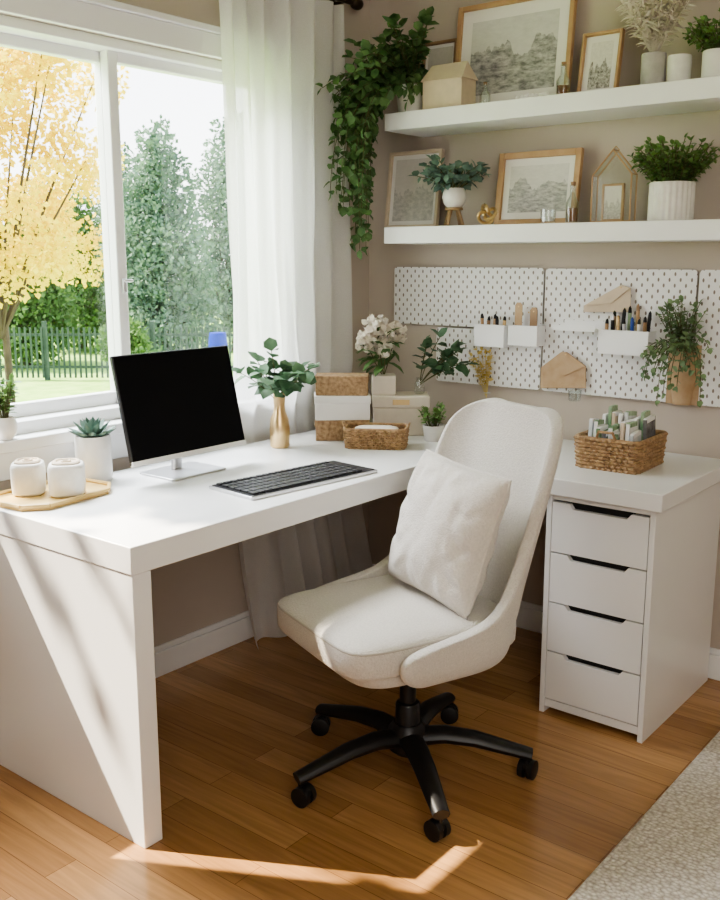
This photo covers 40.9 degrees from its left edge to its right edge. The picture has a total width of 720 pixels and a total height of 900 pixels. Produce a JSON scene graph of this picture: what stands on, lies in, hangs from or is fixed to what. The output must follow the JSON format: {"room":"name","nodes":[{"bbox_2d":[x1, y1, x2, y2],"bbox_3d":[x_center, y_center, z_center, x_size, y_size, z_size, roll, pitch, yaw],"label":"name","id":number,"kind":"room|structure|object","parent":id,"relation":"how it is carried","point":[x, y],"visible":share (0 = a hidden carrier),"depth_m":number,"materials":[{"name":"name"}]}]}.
{"room":"home office","nodes":[
{"label":"home office","id":0,"kind":"room"},
{"bbox_2d":[0,0,369,646],"bbox_3d":[-1.369,-0.329,2.242,0.160,2.500,4.500,9,14,38],"label":"wall","id":1,"kind":"structure","parent":0,"point":[192,594],"depth_m":3.33,"materials":[{"name":"paint"}]},
{"bbox_2d":[0,0,297,481],"bbox_3d":[-0.903,-0.603,2.744,0.186,1.320,2.065,9,14,38],"label":"window","id":2,"kind":"structure","parent":1,"relation":"in","point":[43,433],"depth_m":2.88,"materials":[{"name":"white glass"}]},
{"bbox_2d":[0,373,20,439],"bbox_3d":[-0.975,-0.119,2.643,0.111,0.182,0.096,0,11,2],"label":"plant","id":3,"kind":"object","parent":2,"relation":"on","point":[8,424],"visible":1,"depth_m":2.63,"materials":[{"name":"green plant"}]},
{"bbox_2d":[154,610,253,677],"bbox_3d":[-1.335,0.864,2.380,0.014,0.105,4.388,9,14,38],"label":"baseboard","id":4,"kind":"structure","parent":1,"relation":"attached to","point":[172,655],"depth_m":3.34,"materials":[{"name":"wood"}]},
{"bbox_2d":[330,0,363,9],"bbox_3d":[-0.828,-1.412,2.506,0.096,0.044,2.610,9,14,38],"label":"curtain rod","id":5,"kind":"object","parent":1,"relation":"attached to","point":[355,4],"visible":0.73,"depth_m":3.45,"materials":[{"name":"brown metal"}]},
{"bbox_2d":[219,0,372,649],"bbox_3d":[-0.197,-0.441,3.445,0.117,2.223,0.762,9,14,38],"label":"curtain","id":6,"kind":"object","parent":5,"relation":"hanging from","point":[290,249],"visible":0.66,"depth_m":3.34,"materials":[{"name":"white fabric"}]},
{"bbox_2d":[0,627,719,899],"bbox_3d":[0.319,1.198,1.107,4.240,0.050,4.400,9,14,38],"label":"floor","id":7,"kind":"structure","parent":0,"point":[234,722],"depth_m":2.47,"materials":[{"name":"brown wood"}]},
{"bbox_2d":[0,418,445,848],"bbox_3d":[-0.209,0.402,3.075,0.661,0.740,1.775,9,14,38],"label":"desk","id":8,"kind":"object","parent":7,"relation":"on","point":[78,704],"visible":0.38,"depth_m":2.38,"materials":[{"name":"white paint"}]},
{"bbox_2d":[0,478,110,511],"bbox_3d":[-0.822,0.115,2.575,0.224,0.018,0.311,7,13,31],"label":"tray","id":9,"kind":"object","parent":8,"relation":"on","point":[94,488],"visible":0.72,"depth_m":2.51,"materials":[{"name":"brown wood"}]},
{"bbox_2d":[10,457,45,496],"bbox_3d":[-0.881,0.070,2.564,0.086,0.093,0.086,-2,12,-11],"label":"cup","id":10,"kind":"object","parent":9,"relation":"on","point":[28,475],"visible":1,"depth_m":2.53,"materials":[{"name":"ceramic"}]},
{"bbox_2d":[47,458,85,497],"bbox_3d":[-0.776,0.072,2.555,0.094,0.093,0.094,-2,12,-11],"label":"cup","id":11,"kind":"object","parent":9,"relation":"on","point":[66,476],"visible":0.98,"depth_m":2.52,"materials":[{"name":"ceramic"}]},
{"bbox_2d":[68,417,115,480],"bbox_3d":[-0.761,-0.004,2.755,0.142,0.180,0.135,9,14,38],"label":"potted succulent","id":12,"kind":"object","parent":8,"relation":"on","point":[93,446],"visible":0.96,"depth_m":2.72,"materials":[{"name":"ceramic"}]},
{"bbox_2d":[74,433,112,480],"bbox_3d":[-0.761,0.021,2.760,0.102,0.130,0.102,9,14,38],"label":"pot","id":13,"kind":"object","parent":12,"relation":"attached to","point":[94,449],"depth_m":2.72,"materials":[{"name":"white ceramic"}]},
{"bbox_2d":[109,345,245,480],"bbox_3d":[-0.526,-0.111,2.837,0.160,0.359,0.437,9,14,38],"label":"monitor","id":14,"kind":"object","parent":8,"relation":"on","point":[174,405],"visible":1,"depth_m":2.81,"materials":[{"name":"black plastic"}]},
{"bbox_2d":[232,337,319,448],"bbox_3d":[-0.289,-0.183,3.188,0.300,0.363,0.244,-3,12,-12],"label":"flower vase","id":15,"kind":"object","parent":8,"relation":"on","point":[286,380],"visible":1,"depth_m":3.20,"materials":[{"name":"gold metal"}]},
{"bbox_2d":[209,460,376,500],"bbox_3d":[-0.183,0.079,2.760,0.193,0.016,0.478,11,16,44],"label":"keyboard","id":16,"kind":"object","parent":8,"relation":"on","point":[265,485],"visible":1,"depth_m":2.71,"materials":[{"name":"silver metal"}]},
{"bbox_2d":[315,420,369,440],"bbox_3d":[-0.062,-0.077,3.396,0.190,0.073,0.108,0,11,0],"label":"storage box","id":17,"kind":"object","parent":8,"relation":"on","point":[326,430],"visible":0.59,"depth_m":3.35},
{"bbox_2d":[314,392,370,419],"bbox_3d":[-0.062,-0.155,3.380,0.195,0.085,0.112,-1,11,-3],"label":"storage box","id":18,"kind":"object","parent":17,"relation":"on","point":[326,407],"visible":0.96,"depth_m":3.33,"materials":[{"name":"cardboard"}]},
{"bbox_2d":[315,373,368,395],"bbox_3d":[-0.062,-0.230,3.365,0.186,0.068,0.106,0,11,2],"label":"storage box","id":19,"kind":"object","parent":18,"relation":"on","point":[327,384],"visible":0.87,"depth_m":3.32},
{"bbox_2d":[342,421,410,449],"bbox_3d":[0.055,-0.053,3.253,0.232,0.083,0.140,1,11,7],"label":"wicker basket","id":20,"kind":"object","parent":8,"relation":"on","point":[389,439],"visible":0.98,"depth_m":3.20,"materials":[{"name":"wicker"}]},
{"bbox_2d":[355,425,398,444],"bbox_3d":[0.055,-0.050,3.253,0.160,0.062,0.090,1,11,7],"label":"folded cloth","id":21,"kind":"object","parent":20,"relation":"in","point":[360,426],"visible":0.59,"depth_m":3.24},
{"bbox_2d":[372,391,429,434],"bbox_3d":[0.146,-0.134,3.506,0.204,0.142,0.146,0,11,0],"label":"box","id":22,"kind":"object","parent":8,"relation":"on","point":[402,407],"visible":0.68,"depth_m":3.44,"materials":[{"name":"beige cardboard"}]},
{"bbox_2d":[355,314,406,394],"bbox_3d":[0.075,-0.346,3.469,0.189,0.288,0.161,0,11,0],"label":"potted flowers","id":23,"kind":"object","parent":22,"relation":"on","point":[383,383],"visible":1,"depth_m":3.44,"materials":[{"name":"beige plant"}]},
{"bbox_2d":[412,327,478,384],"bbox_3d":[0.308,-0.322,3.472,0.247,0.238,0.100,-1,11,-3],"label":"plant","id":24,"kind":"object","parent":22,"relation":"on","point":[437,367],"visible":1,"depth_m":3.46,"materials":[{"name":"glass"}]},
{"bbox_2d":[418,401,446,441],"bbox_3d":[0.252,-0.102,3.352,0.112,0.138,0.117,-1,11,-7],"label":"potted plant","id":25,"kind":"object","parent":8,"relation":"on","point":[432,431],"visible":1,"depth_m":3.33,"materials":[{"name":"green plant"}]},
{"bbox_2d":[423,423,443,441],"bbox_3d":[0.255,-0.060,3.358,0.076,0.055,0.076,9,14,38],"label":"pot","id":26,"kind":"object","parent":25,"relation":"attached to","point":[432,432],"depth_m":3.33,"materials":[{"name":"white ceramic"}]},
{"bbox_2d":[277,398,563,841],"bbox_3d":[0.132,0.389,2.532,0.711,0.978,0.660,-7,13,-30],"label":"desk chair","id":27,"kind":"object","parent":7,"relation":"on","point":[372,628],"visible":0.75,"depth_m":2.46,"materials":[{"name":"fabric"}]},
{"bbox_2d":[277,575,515,680],"bbox_3d":[0.089,0.439,2.504,0.512,0.102,0.468,-7,13,-30],"label":"seat cushion","id":28,"kind":"object","parent":27,"relation":"on","point":[361,627],"depth_m":2.38,"materials":[{"name":"fabric"}]},
{"bbox_2d":[387,449,511,619],"bbox_3d":[0.224,0.208,2.512,0.207,0.361,0.368,-6,13,-29],"label":"throw pillow","id":29,"kind":"object","parent":27,"relation":"on","point":[451,514],"visible":1,"depth_m":2.41,"materials":[{"name":"fabric"}]},
{"bbox_2d":[539,482,719,742],"bbox_3d":[0.847,0.441,3.004,0.330,0.690,0.542,9,14,38],"label":"drawer unit","id":30,"kind":"object","parent":7,"relation":"on","point":[628,597],"visible":0.84,"depth_m":2.81,"materials":[{"name":"white paint"}]},
{"bbox_2d":[550,439,719,512],"bbox_3d":[0.708,0.057,3.039,0.729,0.050,0.580,9,14,38],"label":"countertop","id":31,"kind":"structure","parent":30,"relation":"on","point":[680,477],"depth_m":2.77,"materials":[{"name":"laminate"}]},
{"bbox_2d":[574,429,667,474],"bbox_3d":[0.801,-0.015,2.962,0.221,0.123,0.258,8,14,36],"label":"rattan basket","id":32,"kind":"object","parent":31,"relation":"on","point":[591,453],"visible":0.89,"depth_m":2.87,"materials":[{"name":"brown wicker"}]},
{"bbox_2d":[588,418,598,436],"bbox_3d":[0.716,-0.033,2.970,0.012,0.134,0.076,7,13,31],"label":"packet","id":33,"kind":"object","parent":32,"relation":"in","point":[591,421],"visible":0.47,"depth_m":2.94,"materials":[{"name":"white paper"}]},
{"bbox_2d":[593,419,603,436],"bbox_3d":[0.729,-0.029,2.956,0.012,0.129,0.069,7,13,33],"label":"packet","id":34,"kind":"object","parent":32,"relation":"in","point":[597,423],"visible":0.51,"depth_m":2.93,"materials":[{"name":"white paper"}]},
{"bbox_2d":[596,424,608,437],"bbox_3d":[0.738,-0.019,2.939,0.012,0.116,0.070,9,15,39],"label":"packet","id":35,"kind":"object","parent":32,"relation":"in","point":[604,427],"visible":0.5,"depth_m":2.92,"materials":[{"name":"white paper"}]},
{"bbox_2d":[602,413,607,423],"bbox_3d":[0.777,-0.050,3.043,0.012,0.133,0.056,9,15,39],"label":"packet","id":36,"kind":"object","parent":32,"relation":"in","point":[605,416],"visible":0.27,"depth_m":3.02,"materials":[{"name":"white paper"}]},
{"bbox_2d":[608,405,617,426],"bbox_3d":[0.791,-0.061,3.028,0.012,0.159,0.057,8,13,33],"label":"packet","id":37,"kind":"object","parent":32,"relation":"in","point":[611,408],"visible":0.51,"depth_m":3.00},
{"bbox_2d":[607,423,619,461],"bbox_3d":[0.767,-0.017,2.919,0.012,0.118,0.080,7,13,32],"label":"packet","id":38,"kind":"object","parent":32,"relation":"in","point":[614,428],"visible":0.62,"depth_m":2.89,"materials":[{"name":"white paper"}]},
{"bbox_2d":[611,410,622,425],"bbox_3d":[0.802,-0.051,3.015,0.012,0.146,0.057,10,15,40],"label":"packet","id":39,"kind":"object","parent":32,"relation":"in","point":[615,414],"visible":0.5,"depth_m":2.99,"materials":[{"name":"white paper"}]},
{"bbox_2d":[618,412,624,426],"bbox_3d":[0.820,-0.047,3.010,0.012,0.141,0.084,7,13,33],"label":"packet","id":40,"kind":"object","parent":32,"relation":"in","point":[621,415],"visible":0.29,"depth_m":2.97,"materials":[{"name":"white paper"}]},
{"bbox_2d":[620,420,631,439],"bbox_3d":[0.797,-0.021,2.898,0.012,0.132,0.062,9,13,38],"label":"packet","id":41,"kind":"object","parent":32,"relation":"in","point":[623,423],"visible":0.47,"depth_m":2.87,"materials":[{"name":"white paper"}]},
{"bbox_2d":[624,411,636,420],"bbox_3d":[0.837,-0.048,3.002,0.012,0.151,0.084,9,15,39],"label":"packet","id":42,"kind":"object","parent":32,"relation":"in","point":[628,415],"visible":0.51,"depth_m":2.98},
{"bbox_2d":[625,421,637,449],"bbox_3d":[0.811,-0.018,2.887,0.012,0.131,0.068,8,13,36],"label":"packet","id":43,"kind":"object","parent":32,"relation":"in","point":[632,426],"visible":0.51,"depth_m":2.86,"materials":[{"name":"white paper"}]},
{"bbox_2d":[630,430,640,453],"bbox_3d":[0.820,-0.002,2.873,0.012,0.112,0.076,9,14,37],"label":"packet","id":44,"kind":"object","parent":32,"relation":"in","point":[635,436],"visible":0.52,"depth_m":2.85,"materials":[{"name":"white paper"}]},
{"bbox_2d":[633,416,640,429],"bbox_3d":[0.857,-0.036,2.971,0.012,0.136,0.065,9,15,39],"label":"packet","id":45,"kind":"object","parent":32,"relation":"in","point":[638,418],"visible":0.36,"depth_m":2.95,"materials":[{"name":"white paper"}]},
{"bbox_2d":[640,410,649,440],"bbox_3d":[0.873,-0.044,2.960,0.012,0.152,0.060,7,15,33],"label":"packet","id":46,"kind":"object","parent":32,"relation":"in","point":[646,413],"visible":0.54,"depth_m":2.93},
{"bbox_2d":[643,415,655,439],"bbox_3d":[0.883,-0.034,2.946,0.012,0.145,0.082,9,15,39],"label":"packet","id":47,"kind":"object","parent":32,"relation":"in","point":[649,423],"visible":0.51,"depth_m":2.92,"materials":[{"name":"white paper"}]},
{"bbox_2d":[568,731,719,899],"bbox_3d":[1.185,1.087,1.488,1.900,0.018,2.100,9,14,38],"label":"rug","id":48,"kind":"object","parent":7,"relation":"on","point":[672,852],"visible":1,"depth_m":2.23,"materials":[{"name":"carpet"}]},
{"bbox_2d":[369,0,719,648],"bbox_3d":[1.724,-0.397,2.580,4.240,2.500,0.100,9,14,38],"label":"wall","id":49,"kind":"structure","parent":0,"point":[692,430],"depth_m":3.33,"materials":[{"name":"paint"}]},
{"bbox_2d":[394,267,544,326],"bbox_3d":[0.390,-0.564,3.555,0.642,0.215,0.022,9,14,38],"label":"pegboard","id":50,"kind":"object","parent":49,"relation":"attached to","point":[446,296],"visible":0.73,"depth_m":3.55,"materials":[{"name":"white metal"}]},
{"bbox_2d":[436,327,541,389],"bbox_3d":[0.468,-0.340,3.536,0.442,0.203,0.022,9,14,38],"label":"pegboard","id":51,"kind":"object","parent":49,"relation":"attached to","point":[514,366],"visible":0.59,"depth_m":3.50,"materials":[{"name":"white metal"}]},
{"bbox_2d":[467,347,493,397],"bbox_3d":[0.441,-0.285,3.521,0.116,0.192,0.052,9,14,38],"label":"dried flowers","id":52,"kind":"object","parent":51,"relation":"hanging from","point":[485,386],"visible":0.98,"depth_m":3.52,"materials":[{"name":"yellow plant"}]},
{"bbox_2d":[474,322,512,347],"bbox_3d":[0.476,-0.413,3.459,0.124,0.084,0.062,9,14,38],"label":"container","id":53,"kind":"object","parent":51,"relation":"attached to","point":[485,335],"visible":0.91,"depth_m":3.43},
{"bbox_2d":[508,323,544,346],"bbox_3d":[0.582,-0.404,3.376,0.114,0.075,0.062,9,14,38],"label":"container","id":54,"kind":"object","parent":51,"relation":"attached to","point":[518,335],"visible":0.9,"depth_m":3.35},
{"bbox_2d":[515,302,522,324],"bbox_3d":[0.555,-0.444,3.381,0.028,0.145,0.004,9,14,38],"label":"tag","id":55,"kind":"object","parent":54,"relation":"in","point":[518,307],"visible":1,"depth_m":3.37,"materials":[{"name":"brown wood"}]},
{"bbox_2d":[525,308,530,325],"bbox_3d":[0.591,-0.433,3.381,0.028,0.125,0.004,9,14,38],"label":"tag","id":56,"kind":"object","parent":54,"relation":"in","point":[527,312],"visible":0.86,"depth_m":3.38,"materials":[{"name":"white paper"}]},
{"bbox_2d":[530,307,537,325],"bbox_3d":[0.601,-0.429,3.347,0.028,0.130,0.004,9,14,38],"label":"tag","id":57,"kind":"object","parent":54,"relation":"in","point":[533,312],"visible":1,"depth_m":3.34,"materials":[{"name":"brown wood"}]},
{"bbox_2d":[373,564,719,680],"bbox_3d":[1.688,0.786,2.771,4.240,0.105,0.014,9,14,38],"label":"baseboard","id":58,"kind":"structure","parent":49,"relation":"attached to","point":[530,615],"depth_m":3.57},
{"bbox_2d":[384,219,719,243],"bbox_3d":[0.896,-0.673,2.977,1.885,0.058,0.239,9,14,38],"label":"floating shelf","id":59,"kind":"object","parent":49,"relation":"attached to","point":[703,230],"visible":1,"depth_m":3.03,"materials":[{"name":"wood"}]},
{"bbox_2d":[384,149,444,226],"bbox_3d":[0.200,-0.967,3.586,0.237,0.282,0.053,9,14,38],"label":"picture frame","id":60,"kind":"object","parent":59,"relation":"on","point":[409,202],"visible":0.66,"depth_m":3.60,"materials":[{"name":"wood"}]},
{"bbox_2d":[392,158,433,220],"bbox_3d":[0.201,-0.967,3.587,0.181,0.226,0.001,9,7,38],"label":"print","id":61,"kind":"object","parent":60,"relation":"attached to","point":[412,200],"depth_m":3.60},
{"bbox_2d":[409,154,491,225],"bbox_3d":[0.323,-0.899,3.337,0.302,0.242,0.306,9,14,38],"label":"potted plant","id":62,"kind":"object","parent":59,"relation":"on","point":[453,187],"visible":1,"depth_m":3.31,"materials":[{"name":"green plant"}]},
{"bbox_2d":[477,203,497,224],"bbox_3d":[0.430,-0.792,3.242,0.069,0.072,0.046,9,14,38],"label":"ornament","id":63,"kind":"object","parent":59,"relation":"on","point":[488,210],"visible":1,"depth_m":3.24,"materials":[{"name":"gold metal"}]},
{"bbox_2d":[494,147,583,223],"bbox_3d":[0.599,-0.883,3.255,0.309,0.246,0.049,9,14,38],"label":"picture frame","id":64,"kind":"object","parent":59,"relation":"on","point":[531,185],"visible":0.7,"depth_m":3.25,"materials":[{"name":"brown wood"}]},
{"bbox_2d":[507,163,569,212],"bbox_3d":[0.600,-0.883,3.257,0.219,0.156,0.001,9,7,38],"label":"print","id":65,"kind":"object","parent":64,"relation":"attached to","point":[531,187],"depth_m":3.25},
{"bbox_2d":[542,209,556,221],"bbox_3d":[0.606,-0.752,3.107,0.052,0.045,0.052,9,14,38],"label":"glass","id":66,"kind":"object","parent":59,"relation":"on","point":[548,218],"visible":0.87,"depth_m":3.10,"materials":[{"name":"clear glass"}]},
{"bbox_2d":[542,216,553,220],"bbox_3d":[0.606,-0.745,3.108,0.036,0.014,0.036,9,14,38],"label":"candle","id":67,"kind":"object","parent":66,"relation":"on","point":[548,218],"depth_m":3.09,"materials":[{"name":"white wax"}]},
{"bbox_2d":[565,182,578,221],"bbox_3d":[0.681,-0.792,3.090,0.042,0.131,0.042,9,14,38],"label":"glass bottle","id":68,"kind":"object","parent":59,"relation":"on","point":[571,213],"visible":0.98,"depth_m":3.08,"materials":[{"name":"brown glass"}]},
{"bbox_2d":[590,146,637,221],"bbox_3d":[0.796,-0.831,3.021,0.135,0.234,0.045,9,14,38],"label":"house","id":69,"kind":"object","parent":59,"relation":"on","point":[613,149],"visible":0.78,"depth_m":3.01,"materials":[{"name":"brown wood"}]},
{"bbox_2d":[601,183,624,220],"bbox_3d":[0.794,-0.777,3.029,0.072,0.115,0.012,9,14,38],"label":"picture frame","id":70,"kind":"object","parent":69,"relation":"in","point":[613,195],"visible":0.91,"depth_m":3.03,"materials":[{"name":"brown wood"}]},
{"bbox_2d":[603,186,621,218],"bbox_3d":[0.794,-0.777,3.029,0.058,0.101,0.004,9,14,38],"label":"print","id":71,"kind":"object","parent":70,"relation":"attached to","point":[612,195],"depth_m":3.03},
{"bbox_2d":[626,133,719,220],"bbox_3d":[0.950,-0.814,2.899,0.283,0.249,0.289,0,11,-2],"label":"potted plant","id":72,"kind":"object","parent":59,"relation":"on","point":[672,195],"visible":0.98,"depth_m":2.85,"materials":[{"name":"green plant"}]},
{"bbox_2d":[385,76,719,136],"bbox_3d":[0.896,-1.053,2.901,1.885,0.058,0.239,9,14,38],"label":"floating shelf","id":73,"kind":"object","parent":49,"relation":"attached to","point":[696,94],"visible":1,"depth_m":3.00,"materials":[{"name":"wood"}]},
{"bbox_2d":[316,6,438,258],"bbox_3d":[0.059,-1.097,3.369,0.401,0.850,0.337,-9,14,-38],"label":"trailing plant","id":74,"kind":"object","parent":73,"relation":"on","point":[388,72],"visible":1,"depth_m":3.32,"materials":[{"name":"green plant"}]},
{"bbox_2d":[422,38,456,77],"bbox_3d":[0.282,-1.331,3.468,0.147,0.267,0.046,9,14,38],"label":"picture frame","id":75,"kind":"object","parent":73,"relation":"on","point":[441,52],"visible":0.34,"depth_m":3.46,"materials":[{"name":"brown wood"}]},
{"bbox_2d":[428,46,452,70],"bbox_3d":[0.283,-1.331,3.469,0.103,0.222,0.001,9,9,38],"label":"print","id":76,"kind":"object","parent":75,"relation":"attached to","point":[438,55],"depth_m":3.46},
{"bbox_2d":[421,61,477,109],"bbox_3d":[0.304,-1.238,3.289,0.171,0.152,0.100,9,14,38],"label":"box","id":77,"kind":"object","parent":73,"relation":"on","point":[450,84],"visible":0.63,"depth_m":3.25,"materials":[{"name":"wood"}]},
{"bbox_2d":[455,0,577,102],"bbox_3d":[0.513,-1.335,3.251,0.445,0.359,0.052,9,14,38],"label":"picture frame","id":78,"kind":"object","parent":73,"relation":"on","point":[516,47],"visible":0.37,"depth_m":3.24,"materials":[{"name":"paper"}]},
{"bbox_2d":[470,8,559,95],"bbox_3d":[0.514,-1.335,3.252,0.331,0.245,0.001,9,9,38],"label":"print","id":79,"kind":"object","parent":78,"relation":"attached to","point":[516,52],"depth_m":3.24},
{"bbox_2d":[515,91,548,98],"bbox_3d":[0.549,-1.124,3.066,0.122,0.017,0.032,9,14,38],"label":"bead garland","id":80,"kind":"object","parent":73,"relation":"on","point":[546,92],"visible":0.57,"depth_m":3.06,"materials":[{"name":"beige wood"}]},
{"bbox_2d":[557,62,569,93],"bbox_3d":[0.647,-1.174,3.068,0.044,0.114,0.044,9,14,38],"label":"glass bottle","id":81,"kind":"object","parent":73,"relation":"on","point":[561,89],"visible":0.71,"depth_m":3.06,"materials":[{"name":"brown glass"}]},
{"bbox_2d":[577,28,624,91],"bbox_3d":[0.755,-1.210,3.032,0.134,0.204,0.052,9,14,38],"label":"picture frame","id":82,"kind":"object","parent":73,"relation":"on","point":[602,51],"visible":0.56,"depth_m":3.03,"materials":[{"name":"paper"}]},
{"bbox_2d":[587,40,613,89],"bbox_3d":[0.756,-1.210,3.033,0.074,0.144,0.002,9,5,38],"label":"print","id":83,"kind":"object","parent":82,"relation":"attached to","point":[601,52],"depth_m":3.03},
{"bbox_2d":[614,0,694,84],"bbox_3d":[0.889,-1.255,2.838,0.312,0.363,0.223,9,14,38],"label":"potted plant","id":84,"kind":"object","parent":73,"relation":"on","point":[653,62],"visible":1,"depth_m":2.84,"materials":[{"name":"plant"}]},
{"bbox_2d":[666,53,691,81],"bbox_3d":[0.936,-1.112,2.831,0.068,0.085,0.068,9,14,38],"label":"concrete pot","id":85,"kind":"object","parent":73,"relation":"on","point":[679,66],"visible":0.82,"depth_m":2.80,"materials":[{"name":"concrete"}]},
{"bbox_2d":[682,8,719,77],"bbox_3d":[1.031,-1.152,2.749,0.207,0.196,0.216,-2,11,-9],"label":"potted plant","id":86,"kind":"object","parent":73,"relation":"on","point":[706,33],"visible":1,"depth_m":2.73,"materials":[{"name":"green plant"}]},
{"bbox_2d":[542,269,697,401],"bbox_3d":[0.852,-0.387,3.213,0.525,0.423,0.022,9,14,38],"label":"pegboard","id":87,"kind":"object","parent":49,"relation":"attached to","point":[567,291],"visible":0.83,"depth_m":3.22,"materials":[{"name":"white plastic"}]},
{"bbox_2d":[541,352,585,387],"bbox_3d":[0.703,-0.273,3.328,0.173,0.132,0.024,9,14,38],"label":"envelope","id":88,"kind":"object","parent":87,"relation":"hanging from","point":[564,370],"visible":1,"depth_m":3.32,"materials":[{"name":"brown paper"}]},
{"bbox_2d":[552,320,604,331],"bbox_3d":[0.734,-0.416,3.229,0.155,0.030,0.092,9,14,38],"label":"shelf","id":89,"kind":"object","parent":87,"relation":"attached to","point":[569,325],"visible":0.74,"depth_m":3.23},
{"bbox_2d":[584,285,630,311],"bbox_3d":[0.819,-0.500,3.190,0.167,0.092,0.022,9,14,38],"label":"envelope","id":90,"kind":"object","parent":87,"relation":"attached to","point":[617,299],"visible":1,"depth_m":3.17,"materials":[{"name":"brown paper"}]},
{"bbox_2d":[597,327,656,356],"bbox_3d":[0.870,-0.354,3.144,0.170,0.083,0.072,9,14,38],"label":"container","id":91,"kind":"object","parent":87,"relation":"attached to","point":[616,342],"visible":0.8,"depth_m":3.12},
{"bbox_2d":[610,314,614,329],"bbox_3d":[0.825,-0.381,3.155,0.012,0.126,0.018,4,12,21],"label":"pen","id":92,"kind":"object","parent":91,"relation":"in","point":[612,316],"visible":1,"depth_m":3.14,"materials":[{"name":"black plastic"}]},
{"bbox_2d":[616,316,619,329],"bbox_3d":[0.842,-0.378,3.148,0.012,0.122,0.017,-8,14,-36],"label":"pen","id":93,"kind":"object","parent":91,"relation":"in","point":[617,317],"visible":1,"depth_m":3.14,"materials":[{"name":"gold metal"}]},
{"bbox_2d":[627,306,631,330],"bbox_3d":[0.880,-0.394,3.153,0.012,0.152,0.016,-1,11,-6],"label":"pen","id":94,"kind":"object","parent":91,"relation":"in","point":[630,308],"visible":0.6,"depth_m":3.14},
{"bbox_2d":[630,317,633,330],"bbox_3d":[0.878,-0.370,3.119,0.012,0.118,0.012,9,14,38],"label":"pen","id":95,"kind":"object","parent":91,"relation":"in","point":[632,318],"visible":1,"depth_m":3.11,"materials":[{"name":"blue plastic"}]},
{"bbox_2d":[636,304,639,330],"bbox_3d":[0.903,-0.395,3.137,0.012,0.160,0.020,-1,11,-7],"label":"pen","id":96,"kind":"object","parent":91,"relation":"in","point":[638,306],"visible":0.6,"depth_m":3.13,"materials":[{"name":"brown wood"}]},
{"bbox_2d":[643,316,646,331],"bbox_3d":[0.910,-0.366,3.087,0.012,0.123,0.021,6,13,26],"label":"pen","id":97,"kind":"object","parent":91,"relation":"in","point":[645,318],"visible":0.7,"depth_m":3.07,"materials":[{"name":"brown wood"}]},
{"bbox_2d":[647,311,651,331],"bbox_3d":[0.929,-0.379,3.116,0.018,0.138,0.012,3,12,15],"label":"pen","id":98,"kind":"object","parent":91,"relation":"in","point":[650,313],"visible":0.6,"depth_m":3.10,"materials":[{"name":"black plastic"}]},
{"bbox_2d":[640,295,713,406],"bbox_3d":[0.983,-0.301,2.978,0.236,0.350,0.203,9,14,38],"label":"wall planter","id":99,"kind":"object","parent":87,"relation":"attached to","point":[684,374],"visible":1,"depth_m":3.01,"materials":[{"name":"green plant"}]},
{"bbox_2d":[695,270,719,406],"bbox_3d":[1.269,-0.322,2.886,0.527,0.423,0.022,9,14,38],"label":"pegboard","id":100,"kind":"object","parent":49,"relation":"attached to","point":[709,280],"visible":0.78,"depth_m":3.01,"materials":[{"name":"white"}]},
{"label":"outside","id":101,"kind":"structure","parent":0,"visible":0},
{"bbox_2d":[0,285,233,402],"bbox_3d":[-14.395,-4.513,34.409,59.000,0.100,90.000,9,14,38],"label":"ground","id":102,"kind":"structure","parent":101,"point":[30,388],"depth_m":17.95,"materials":[{"name":"green plant"}]},
{"bbox_2d":[0,214,84,368],"bbox_3d":[-7.160,-3.288,20.180,2.723,3.303,2.627,-4,12,-21],"label":"evergreen tree","id":103,"kind":"object","parent":102,"relation":"on","point":[31,313],"visible":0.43,"depth_m":19.91,"materials":[{"name":"green plant"}]},
{"bbox_2d":[0,47,129,402],"bbox_3d":[-3.429,-1.918,8.837,2.481,4.838,2.622,4,12,17],"label":"tree","id":104,"kind":"object","parent":102,"relation":"on","point":[51,229],"visible":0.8,"depth_m":8.63,"materials":[{"name":"yellow plant"}]},
{"bbox_2d":[34,186,131,351],"bbox_3d":[-6.753,-4.263,23.577,2.780,4.300,2.621,7,13,32],"label":"evergreen tree","id":105,"kind":"object","parent":102,"relation":"on","point":[94,305],"visible":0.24,"depth_m":23.13,"materials":[{"name":"green plant"}]},
{"bbox_2d":[0,321,233,379],"bbox_3d":[-4.210,-1.853,18.033,7.409,1.100,0.108,0,11,0],"label":"fence","id":106,"kind":"object","parent":102,"relation":"on","point":[43,334],"visible":0.38,"depth_m":17.96,"materials":[{"name":"green wood"}]},
{"bbox_2d":[84,141,149,331],"bbox_3d":[-6.688,-5.785,27.323,2.555,5.629,2.377,9,14,38],"label":"evergreen tree","id":107,"kind":"object","parent":102,"relation":"on","point":[124,172],"visible":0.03,"depth_m":26.86,"materials":[{"name":"green plant"}]},
{"bbox_2d":[95,317,153,361],"bbox_3d":[-3.890,-1.639,16.629,1.197,1.333,1.196,9,14,38],"label":"shrub","id":108,"kind":"object","parent":102,"relation":"on","point":[139,338],"visible":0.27,"depth_m":16.33,"materials":[{"name":"green plant"}]},
{"bbox_2d":[98,114,225,351],"bbox_3d":[-4.179,-4.187,20.093,2.614,5.352,2.528,1,11,4],"label":"evergreen tree","id":109,"kind":"object","parent":102,"relation":"on","point":[172,260],"visible":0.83,"depth_m":19.61,"materials":[{"name":"green plant"}]},
{"bbox_2d":[189,116,233,351],"bbox_3d":[-3.026,-5.141,23.477,2.641,5.946,2.466,4,12,17],"label":"evergreen tree","id":110,"kind":"object","parent":102,"relation":"on","point":[219,236],"visible":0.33,"depth_m":22.94,"materials":[{"name":"green plant"}]},
{"bbox_2d":[209,332,227,346],"bbox_3d":[-2.438,-1.520,16.624,0.356,1.000,0.356,9,14,38],"label":"barrel","id":111,"kind":"object","parent":102,"relation":"on","point":[215,338],"visible":0.31,"depth_m":16.42,"materials":[{"name":"blue plastic"}]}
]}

